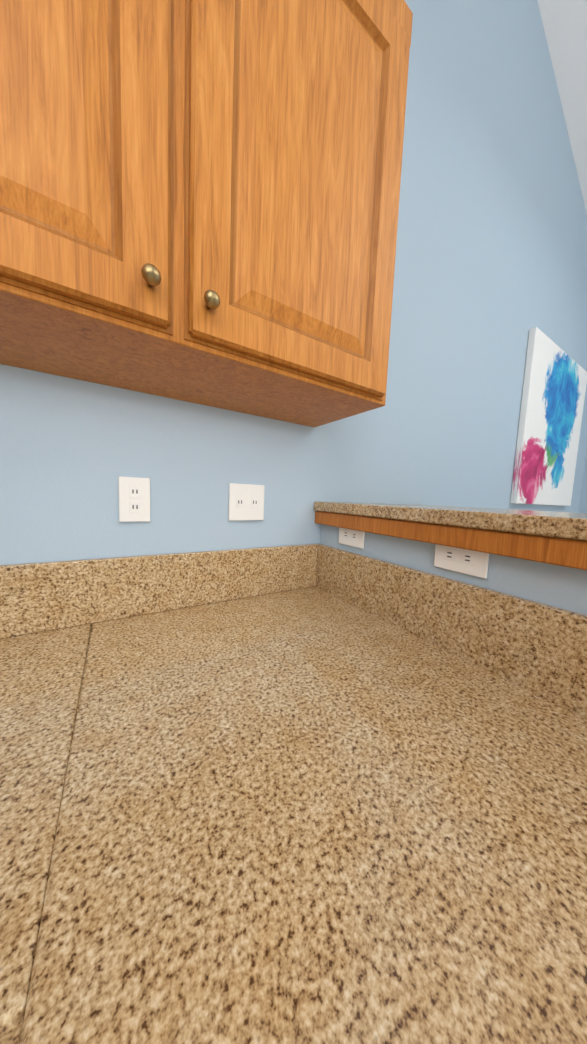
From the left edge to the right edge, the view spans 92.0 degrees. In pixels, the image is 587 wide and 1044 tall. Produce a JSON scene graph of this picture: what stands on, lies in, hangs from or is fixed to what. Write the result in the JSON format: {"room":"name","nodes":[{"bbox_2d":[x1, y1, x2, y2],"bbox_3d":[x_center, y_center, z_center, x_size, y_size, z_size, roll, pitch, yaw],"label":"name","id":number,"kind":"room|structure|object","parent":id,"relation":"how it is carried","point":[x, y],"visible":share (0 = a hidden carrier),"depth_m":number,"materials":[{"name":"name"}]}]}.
{"room":"kitchen","nodes":[
{"label":"kitchen","id":0,"kind":"room"},
{"bbox_2d":[0,0,586,564],"bbox_3d":[0.085,-1.006,1.010,6.500,4.327,0.100,-1,6,-32],"label":"wall","id":1,"kind":"structure","parent":0,"point":[490,272],"depth_m":1.23,"materials":[{"name":"blue paint"}]},
{"bbox_2d":[0,0,195,396],"bbox_3d":[-0.471,-0.760,0.426,0.511,0.900,0.338,-1,6,-32],"label":"upper cabinet","id":2,"kind":"object","parent":1,"relation":"attached to","point":[98,97],"depth_m":0.40,"materials":[{"name":"brown wood"}]},
{"bbox_2d":[118,476,149,521],"bbox_3d":[-0.414,-0.058,0.741,0.072,0.116,0.008,-1,6,-32],"label":"electrical outlet","id":3,"kind":"object","parent":1,"relation":"attached to","point":[134,499],"visible":1,"depth_m":0.74,"materials":[{"name":"white plastic"}]},
{"bbox_2d":[228,483,264,520],"bbox_3d":[-0.148,-0.063,0.908,0.120,0.116,0.008,-1,6,-32],"label":"outlet","id":4,"kind":"object","parent":1,"relation":"attached to","point":[246,501],"visible":1,"depth_m":0.90,"materials":[{"name":"white plastic"}]},
{"bbox_2d":[164,0,412,426],"bbox_3d":[-0.035,-0.768,0.700,0.519,0.900,0.338,-1,6,-32],"label":"upper cabinet","id":5,"kind":"object","parent":1,"relation":"attached to","point":[199,201],"depth_m":0.56,"materials":[{"name":"brown wood"}]},
{"bbox_2d":[510,327,586,505],"bbox_3d":[1.964,-0.688,2.144,1.100,1.116,0.038,-1,6,-32],"label":"picture","id":6,"kind":"object","parent":1,"relation":"attached to","point":[553,398],"visible":1,"depth_m":2.03,"materials":[{"name":"paint"}]},
{"bbox_2d":[537,0,586,212],"bbox_3d":[1.535,-2.043,-1.331,6.500,1.834,5.373,-1,6,-32],"label":"ceiling","id":7,"kind":"structure","parent":0,"point":[565,25],"depth_m":1.62,"materials":[{"name":"white paint"}]},
{"bbox_2d":[578,451,586,512],"bbox_3d":[4.168,-0.202,0.542,0.100,3.150,5.173,-1,6,-32],"label":"wall","id":8,"kind":"structure","parent":0,"point":[583,504],"depth_m":2.69,"materials":[{"name":"blue paint"}]},
{"bbox_3d":[1.386,1.433,-1.002,6.600,0.050,5.393,-1,6,-32],"label":"floor","id":9,"kind":"structure","parent":0,"visible":0},
{"bbox_2d":[320,524,586,614],"bbox_3d":[1.038,0.722,-0.249,0.150,1.199,3.371,-1,6,-32],"label":"wall","id":10,"kind":"structure","parent":9,"relation":"on","point":[561,587],"depth_m":0.57,"materials":[{"name":"blue paint"}]},
{"bbox_2d":[339,527,364,548],"bbox_3d":[0.189,0.043,0.935,0.008,0.072,0.116,-1,6,-32],"label":"outlet","id":11,"kind":"object","parent":10,"relation":"attached to","point":[353,538],"visible":0.88,"depth_m":0.93,"materials":[{"name":"white plastic"}]},
{"bbox_2d":[314,501,586,569],"bbox_3d":[1.254,0.130,-0.213,0.650,0.082,3.421,-1,6,-32],"label":"bar ledge","id":12,"kind":"object","parent":10,"relation":"on","point":[554,538],"visible":1,"depth_m":0.59,"materials":[{"name":"stone"}]},
{"bbox_2d":[434,544,488,578],"bbox_3d":[0.375,0.078,0.640,0.008,0.072,0.116,-1,6,-32],"label":"outlet","id":13,"kind":"object","parent":10,"relation":"attached to","point":[468,562],"visible":0.85,"depth_m":0.63,"materials":[{"name":"white plastic"}]},
{"bbox_3d":[0.371,0.836,-0.011,0.723,0.873,2.286,-1,6,-32],"label":"base cabinet","id":14,"kind":"object","parent":9,"relation":"on","visible":0},
{"bbox_2d":[0,561,67,663],"bbox_3d":[-0.495,0.226,0.351,0.340,0.200,0.638,-1,6,-32],"label":"countertop","id":15,"kind":"structure","parent":14,"relation":"on","point":[23,587],"depth_m":0.63,"materials":[{"name":"stone"}]},
{"bbox_2d":[0,544,586,1043],"bbox_3d":[0.681,0.354,-0.517,0.726,0.200,3.371,-1,6,-32],"label":"countertop","id":16,"kind":"structure","parent":14,"relation":"on","point":[304,794],"depth_m":0.31,"materials":[{"name":"stone"}]}
]}

